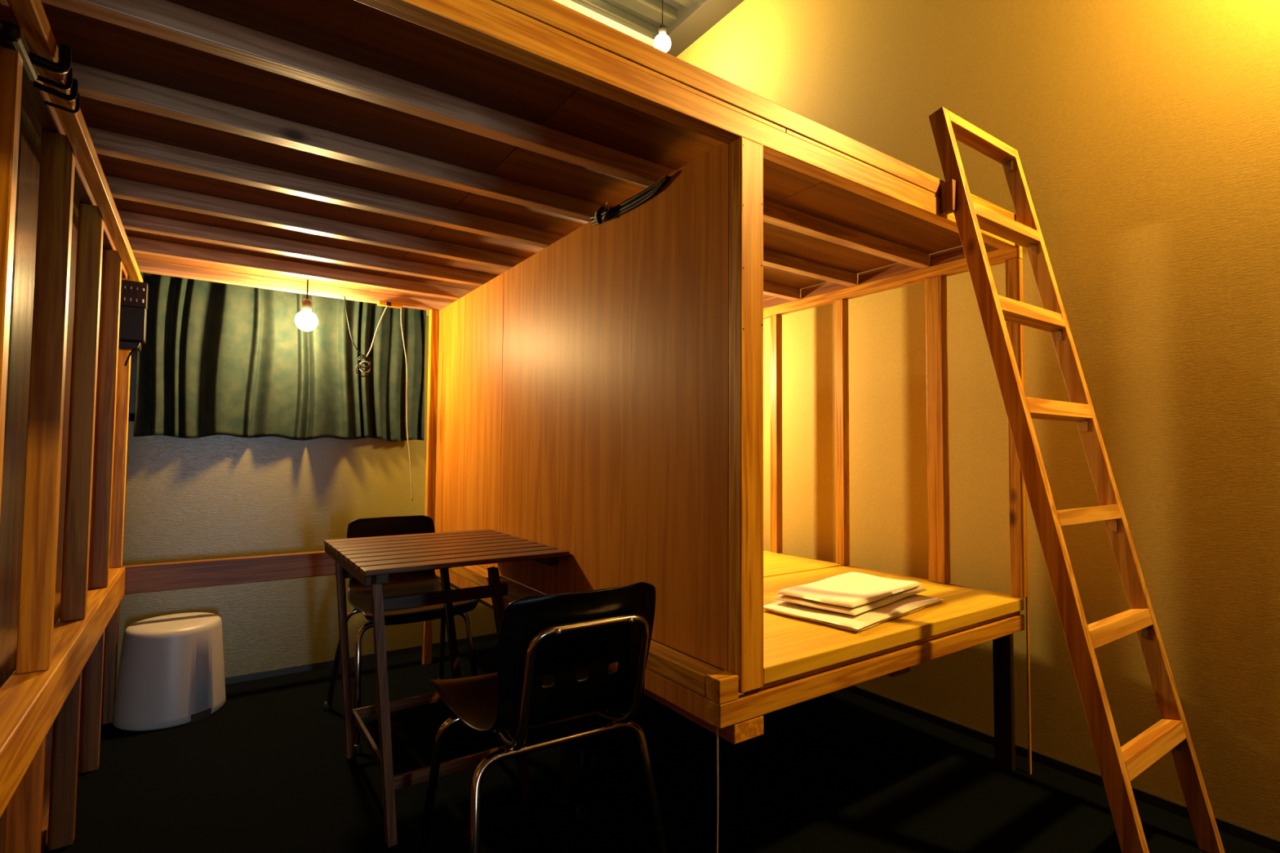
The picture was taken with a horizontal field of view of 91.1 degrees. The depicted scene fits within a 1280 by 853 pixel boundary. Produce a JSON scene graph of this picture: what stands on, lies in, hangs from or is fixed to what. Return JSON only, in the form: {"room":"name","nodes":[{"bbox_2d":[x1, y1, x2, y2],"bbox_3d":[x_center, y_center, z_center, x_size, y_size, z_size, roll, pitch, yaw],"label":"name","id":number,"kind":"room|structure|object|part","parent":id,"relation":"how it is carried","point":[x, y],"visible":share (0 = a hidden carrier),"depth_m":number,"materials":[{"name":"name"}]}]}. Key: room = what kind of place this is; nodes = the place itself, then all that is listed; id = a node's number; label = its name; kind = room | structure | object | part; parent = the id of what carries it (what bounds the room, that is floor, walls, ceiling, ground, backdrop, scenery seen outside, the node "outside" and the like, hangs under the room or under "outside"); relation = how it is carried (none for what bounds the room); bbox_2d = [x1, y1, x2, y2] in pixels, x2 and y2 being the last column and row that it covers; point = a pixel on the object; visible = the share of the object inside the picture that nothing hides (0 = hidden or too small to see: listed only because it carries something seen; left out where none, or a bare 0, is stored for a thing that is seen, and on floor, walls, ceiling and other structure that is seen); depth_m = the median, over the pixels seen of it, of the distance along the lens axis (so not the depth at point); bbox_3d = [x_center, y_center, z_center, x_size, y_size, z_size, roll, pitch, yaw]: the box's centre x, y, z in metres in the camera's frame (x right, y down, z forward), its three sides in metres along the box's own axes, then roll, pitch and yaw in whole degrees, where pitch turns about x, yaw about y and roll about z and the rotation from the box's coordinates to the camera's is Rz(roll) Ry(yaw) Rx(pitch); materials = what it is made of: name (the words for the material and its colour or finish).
{"room":"dormitory","nodes":[
{"label":"dormitory","id":0,"kind":"room"},
{"bbox_2d":[115,275,546,689],"bbox_3d":[-1.103,-0.714,3.291,2.890,3.700,0.100,2,-3,-35],"label":"wall","id":1,"kind":"structure","parent":0,"point":[213,496],"depth_m":2.79,"materials":[{"name":"paint"}]},
{"bbox_2d":[0,19,79,113],"bbox_3d":[-0.894,-0.580,0.918,0.074,0.063,0.494,2,-3,-35],"label":"cable bundle","id":2,"kind":"object","parent":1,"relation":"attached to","point":[11,36],"visible":0.98,"depth_m":0.99,"materials":[{"name":"black plastic"}]},
{"bbox_2d":[0,0,142,852],"bbox_3d":[-1.215,0.205,1.220,0.172,1.690,3.000,2,-3,-35],"label":"wall frame","id":3,"kind":"object","parent":1,"relation":"attached to","point":[64,379],"visible":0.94,"depth_m":1.28,"materials":[{"name":"brown wood"}]},
{"bbox_3d":[-1.257,0.178,1.191,0.069,1.640,3.000,2,-3,-35],"label":"panel","id":4,"kind":"part","parent":3,"relation":"part of","materials":[{"name":"brown wood"}]},
{"bbox_3d":[-1.257,1.025,1.160,0.084,0.045,3.000,2,-3,-35],"label":"floor plate","id":5,"kind":"part","parent":3,"relation":"part of","materials":[{"name":"brown wood"}]},
{"bbox_3d":[-1.143,0.534,1.159,0.068,0.103,2.838,2,-3,-35],"label":"rail","id":6,"kind":"part","parent":3,"relation":"part of","materials":[{"name":"brown wood"}]},
{"bbox_2d":[128,351,137,421],"bbox_3d":[-1.643,-0.304,2.889,1.110,0.600,0.040,2,-3,-35],"label":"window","id":7,"kind":"structure","parent":1,"relation":"in","point":[133,357],"depth_m":2.56,"materials":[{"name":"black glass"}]},
{"bbox_2d":[118,280,148,365],"bbox_3d":[-1.800,-0.363,2.215,0.088,0.301,0.073,2,-3,-35],"label":"box","id":8,"kind":"object","parent":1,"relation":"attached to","point":[134,295],"visible":0.9,"depth_m":2.20,"materials":[{"name":"black plastic"}]},
{"bbox_3d":[-1.801,-0.467,2.232,0.076,0.091,0.050,2,-3,-35],"label":"plate","id":9,"kind":"part","parent":8,"relation":"part of","materials":[{"name":"black metal"}]},
{"bbox_2d":[114,551,336,702],"bbox_3d":[-1.516,0.825,2.643,1.150,0.566,0.038,2,-3,-35],"label":"wall rail","id":10,"kind":"object","parent":1,"relation":"attached to","point":[155,577],"visible":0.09,"depth_m":2.52,"materials":[{"name":"brown wood"}]},
{"bbox_3d":[-1.969,0.860,2.325,0.046,0.462,0.035,2,-3,-35],"label":"rail post","id":11,"kind":"part","parent":10,"relation":"part of","materials":[{"name":"brown wood"}]},
{"bbox_2d":[133,272,426,441],"bbox_3d":[-1.540,-0.285,2.841,1.154,0.696,0.093,2,-3,-35],"label":"window curtain","id":12,"kind":"object","parent":1,"relation":"hanging from","point":[215,358],"visible":0.9,"depth_m":2.79,"materials":[{"name":"fabric"}]},
{"bbox_2d":[224,632,497,684],"bbox_3d":[-1.086,1.119,3.183,2.675,0.030,0.028,2,-3,-35],"label":"baseboard","id":13,"kind":"structure","parent":1,"relation":"attached to","point":[289,670],"depth_m":2.91,"materials":[{"name":"black wood"}]},
{"bbox_2d":[570,0,697,39],"bbox_3d":[0.194,-2.455,1.509,2.890,0.110,4.610,2,-3,-35],"label":"ceiling","id":14,"kind":"structure","parent":0,"point":[644,17],"depth_m":3.53,"materials":[{"name":"grey"}]},
{"bbox_2d":[553,0,653,46],"bbox_3d":[-0.721,-2.300,3.210,1.930,0.090,0.045,2,-3,-35],"label":"trim","id":15,"kind":"structure","parent":14,"relation":"attached to","point":[568,3],"depth_m":3.55,"materials":[{"name":"grey"}]},
{"bbox_2d":[653,0,671,52],"bbox_3d":[0.115,-2.118,3.202,0.086,0.422,0.086,2,-3,-35],"label":"bulb","id":16,"kind":"object","parent":14,"relation":"hanging from","point":[662,42],"visible":0.81,"depth_m":3.17,"materials":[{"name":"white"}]},
{"bbox_2d":[658,24,666,34],"bbox_3d":[0.114,-2.016,3.197,0.040,0.054,0.040,2,-3,-35],"label":"socket","id":17,"kind":"object","parent":16,"relation":"attached to","point":[662,28],"depth_m":3.18,"materials":[{"name":"black"}]},
{"bbox_3d":[0.116,-2.185,3.204,0.005,0.288,0.005,1,-2,-12],"label":"lamp cord","id":18,"kind":"part","parent":16,"relation":"part of","materials":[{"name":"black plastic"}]},
{"bbox_3d":[0.114,-1.950,3.195,0.086,0.086,0.086,2,-3,-35],"label":"globe","id":19,"kind":"part","parent":16,"relation":"part of"},
{"bbox_2d":[43,638,1277,852],"bbox_3d":[1.090,1.052,0.127,3.000,0.060,7.730,2,-3,-35],"label":"floor","id":20,"kind":"structure","parent":0,"point":[269,771],"depth_m":1.89,"materials":[{"name":"black carpet"}]},
{"bbox_2d":[111,612,226,731],"bbox_3d":[-1.797,0.923,2.415,0.350,0.344,0.350,2,-3,-35],"label":"round stool","id":21,"kind":"object","parent":20,"relation":"on","point":[171,671],"visible":1,"depth_m":2.29,"materials":[{"name":"grey plastic"}]},
{"bbox_2d":[323,515,479,755],"bbox_3d":[-0.908,0.736,2.422,0.477,0.734,0.500,2,-3,-37],"label":"chair","id":22,"kind":"object","parent":20,"relation":"on","point":[359,596],"visible":0.56,"depth_m":2.45,"materials":[{"name":"black plastic"},{"name":"chromed metal"}]},
{"bbox_3d":[-1.002,0.900,2.538,0.465,0.396,0.125,2,-3,-37],"label":"leg frame","id":23,"kind":"part","parent":22,"relation":"part of","materials":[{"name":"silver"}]},
{"bbox_3d":[-0.801,0.892,2.270,0.451,0.393,0.125,2,-3,-37],"label":"leg frame","id":24,"kind":"part","parent":22,"relation":"part of","materials":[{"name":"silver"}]},
{"bbox_2d":[324,528,569,848],"bbox_3d":[-0.637,0.733,1.979,0.578,0.712,0.650,2,-3,-35],"label":"table","id":25,"kind":"object","parent":20,"relation":"on","point":[371,561],"visible":0.92,"depth_m":1.82,"materials":[{"name":"brown wood"}]},
{"bbox_3d":[-0.973,0.753,2.067,0.073,0.672,0.042,2,-3,-35],"label":"leg","id":26,"kind":"part","parent":25,"relation":"part of","materials":[{"name":"brown wood"}]},
{"bbox_3d":[-0.659,0.736,1.615,0.073,0.672,0.042,2,-3,-35],"label":"leg","id":27,"kind":"part","parent":25,"relation":"part of","materials":[{"name":"brown wood"}]},
{"bbox_3d":[-0.675,0.763,2.254,0.040,0.675,0.141,-1,-3,35],"label":"leg","id":28,"kind":"part","parent":25,"relation":"part of","materials":[{"name":"brown wood"}]},
{"bbox_3d":[-0.379,0.747,1.827,0.141,0.675,0.040,1,-2,-14],"label":"leg","id":29,"kind":"part","parent":25,"relation":"part of","materials":[{"name":"brown wood"}]},
{"bbox_2d":[417,582,668,852],"bbox_3d":[-0.218,0.699,1.426,0.477,0.734,0.500,2,-3,-32],"label":"chair","id":30,"kind":"object","parent":20,"relation":"on","point":[556,652],"visible":1,"depth_m":1.28,"materials":[{"name":"black plastic"}]},
{"bbox_3d":[-0.314,0.867,1.573,0.451,0.393,0.125,2,-3,-32],"label":"leg frame","id":31,"kind":"part","parent":30,"relation":"part of","materials":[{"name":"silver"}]},
{"bbox_3d":[-0.138,0.854,1.289,0.465,0.396,0.125,2,-3,-32],"label":"leg frame","id":32,"kind":"part","parent":30,"relation":"part of","materials":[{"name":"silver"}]},
{"bbox_2d":[421,136,1031,787],"bbox_3d":[0.100,0.268,2.517,1.324,1.692,2.130,2,-3,-35],"label":"bunk bed","id":33,"kind":"object","parent":20,"relation":"on","point":[599,401],"visible":0.8,"depth_m":1.71,"materials":[{"name":"brown wood"}]},
{"bbox_3d":[-1.007,0.280,3.016,0.038,1.692,0.038,2,-3,-35],"label":"post","id":34,"kind":"part","parent":33,"relation":"part of","materials":[{"name":"brown wood"}]},
{"bbox_3d":[-0.748,-0.006,2.699,0.006,1.143,0.794,2,-3,-35],"label":"panel","id":35,"kind":"part","parent":33,"relation":"part of","materials":[{"name":"brown wood"}]},
{"bbox_2d":[0,0,1022,319],"bbox_3d":[-0.202,-0.633,1.978,2.486,0.140,2.731,2,-3,-35],"label":"platform","id":36,"kind":"object","parent":33,"relation":"on","point":[411,153],"visible":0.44,"depth_m":1.48,"materials":[{"name":"brown wood"}]},
{"bbox_3d":[-1.208,-0.620,1.279,0.038,0.040,2.730,2,-3,-35],"label":"plate","id":37,"kind":"part","parent":36,"relation":"part of","materials":[{"name":"brown wood"}]},
{"bbox_2d":[295,280,317,331],"bbox_3d":[-1.425,-0.518,2.684,0.086,0.220,0.086,2,-3,-35],"label":"bulb","id":38,"kind":"object","parent":36,"relation":"hanging from","point":[305,320],"visible":1,"depth_m":2.66,"materials":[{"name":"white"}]},
{"bbox_3d":[-1.425,-0.451,2.681,0.086,0.086,0.086,2,-3,-35],"label":"globe","id":39,"kind":"part","parent":38,"relation":"part of"},
{"bbox_2d":[301,298,312,311],"bbox_3d":[-1.425,-0.517,2.684,0.040,0.054,0.040,2,-3,-35],"label":"socket","id":40,"kind":"object","parent":38,"relation":"attached to","point":[307,304],"depth_m":2.67,"materials":[{"name":"black"}]},
{"bbox_3d":[-1.424,-0.585,2.686,0.005,0.086,0.005,1,-2,-12],"label":"lamp cord","id":41,"kind":"part","parent":38,"relation":"part of","materials":[{"name":"black plastic"}]},
{"bbox_2d":[343,296,388,377],"bbox_3d":[-1.228,-0.399,2.812,0.187,0.356,0.033,2,-3,-29],"label":"coiled cord","id":42,"kind":"object","parent":36,"relation":"hanging from","point":[358,365],"visible":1,"depth_m":2.80,"materials":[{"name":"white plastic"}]},
{"bbox_3d":[-1.270,-0.444,2.784,0.092,0.270,0.023,1,-2,-15],"label":"cord","id":43,"kind":"part","parent":42,"relation":"part of","materials":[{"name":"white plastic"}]},
{"bbox_3d":[-1.190,-0.432,2.840,0.097,0.251,0.011,3,-3,-44],"label":"cord","id":44,"kind":"part","parent":42,"relation":"part of","materials":[{"name":"beige plastic"}]},
{"bbox_2d":[377,300,402,308],"bbox_3d":[-1.155,-0.562,2.899,0.104,0.020,0.043,2,-3,-35],"label":"block","id":45,"kind":"object","parent":36,"relation":"attached to","point":[392,304],"visible":1,"depth_m":2.89,"materials":[{"name":"brown wood"}]},
{"bbox_2d":[400,306,413,501],"bbox_3d":[-1.072,-0.107,2.885,0.081,0.894,0.012,0,-2,8],"label":"pull cord","id":46,"kind":"object","parent":45,"relation":"hanging from","point":[401,307],"visible":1,"depth_m":2.88,"materials":[{"name":"white fabric"}]},
{"bbox_3d":[0.633,-0.538,2.920,0.038,0.040,2.128,2,-3,-35],"label":"plate","id":47,"kind":"part","parent":36,"relation":"part of","materials":[{"name":"brown wood"}]},
{"bbox_2d":[940,178,956,215],"bbox_3d":[0.869,-0.646,1.768,0.019,0.089,0.037,2,-3,-35],"label":"block","id":48,"kind":"object","parent":36,"relation":"attached to","point":[948,188],"visible":1,"depth_m":1.76,"materials":[{"name":"brown wood"}]},
{"bbox_3d":[-0.212,0.880,1.927,0.038,0.416,0.060,2,-3,-35],"label":"leg","id":49,"kind":"part","parent":33,"relation":"part of","materials":[{"name":"black"}]},
{"bbox_3d":[-0.431,0.613,2.113,0.010,0.046,2.077,2,-3,-35],"label":"skirt panel","id":50,"kind":"part","parent":33,"relation":"part of","materials":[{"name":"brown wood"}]},
{"bbox_3d":[-0.164,-0.037,1.858,0.006,1.143,1.248,2,-3,-35],"label":"panel","id":51,"kind":"part","parent":33,"relation":"part of","materials":[{"name":"brown wood"}]},
{"bbox_2d":[589,175,670,225],"bbox_3d":[-0.045,-0.598,1.674,0.041,0.050,0.368,2,-3,-35],"label":"cable bundle","id":52,"kind":"object","parent":33,"relation":"on","point":[599,217],"visible":1,"depth_m":1.67,"materials":[{"name":"black"}]},
{"bbox_2d":[716,728,718,852],"bbox_3d":[0.154,0.833,1.254,0.003,0.455,0.006,-1,-3,33],"label":"hanging cord","id":53,"kind":"object","parent":33,"relation":"hanging from","point":[717,728],"visible":1,"depth_m":1.26,"materials":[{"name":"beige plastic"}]},
{"bbox_3d":[0.228,-0.033,1.345,0.066,1.167,0.039,2,-3,-35],"label":"corner post","id":54,"kind":"part","parent":33,"relation":"part of","materials":[{"name":"brown wood"}]},
{"bbox_2d":[763,594,943,631],"bbox_3d":[0.636,0.525,1.865,0.511,0.020,0.311,3,-3,-42],"label":"sheet","id":55,"kind":"object","parent":33,"relation":"on","point":[908,605],"visible":0.44,"depth_m":1.74,"materials":[{"name":"white paper"}]},
{"bbox_2d":[773,572,927,615],"bbox_3d":[0.649,0.499,1.918,0.476,0.036,0.266,3,-3,-44],"label":"folded towel","id":56,"kind":"object","parent":55,"relation":"on","point":[853,593],"visible":1,"depth_m":1.84,"materials":[{"name":"white fabric"}]},
{"bbox_3d":[0.677,0.601,1.633,1.286,0.046,0.039,2,-3,-35],"label":"rail","id":57,"kind":"part","parent":33,"relation":"part of","materials":[{"name":"brown wood"}]},
{"bbox_3d":[1.183,0.875,2.040,0.024,0.457,0.055,2,-3,-35],"label":"leg","id":58,"kind":"part","parent":33,"relation":"part of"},
{"bbox_2d":[928,106,1225,852],"bbox_3d":[1.167,0.084,1.717,0.450,2.009,0.507,2,-3,-35],"label":"wooden ladder","id":59,"kind":"object","parent":20,"relation":"on","point":[1118,766],"visible":1,"depth_m":1.67,"materials":[{"name":"beige wood"}]},
{"bbox_2d":[676,0,1279,839],"bbox_3d":[1.328,-0.739,2.233,0.100,3.700,4.610,2,-3,-35],"label":"wall","id":60,"kind":"structure","parent":0,"point":[1144,135],"depth_m":1.98,"materials":[{"name":"paint"}]},
{"bbox_2d":[653,0,744,57],"bbox_3d":[1.242,-2.372,2.233,0.180,0.120,4.410,2,-3,-35],"label":"trim","id":61,"kind":"structure","parent":60,"relation":"attached to","point":[691,23],"depth_m":3.52,"materials":[{"name":"grey metal"}]},
{"bbox_2d":[843,685,1279,852],"bbox_3d":[1.278,1.093,2.131,0.028,0.030,4.410,2,-3,-35],"label":"baseboard","id":62,"kind":"structure","parent":60,"relation":"attached to","point":[1240,832],"depth_m":1.99,"materials":[{"name":"black wood"}]}
]}

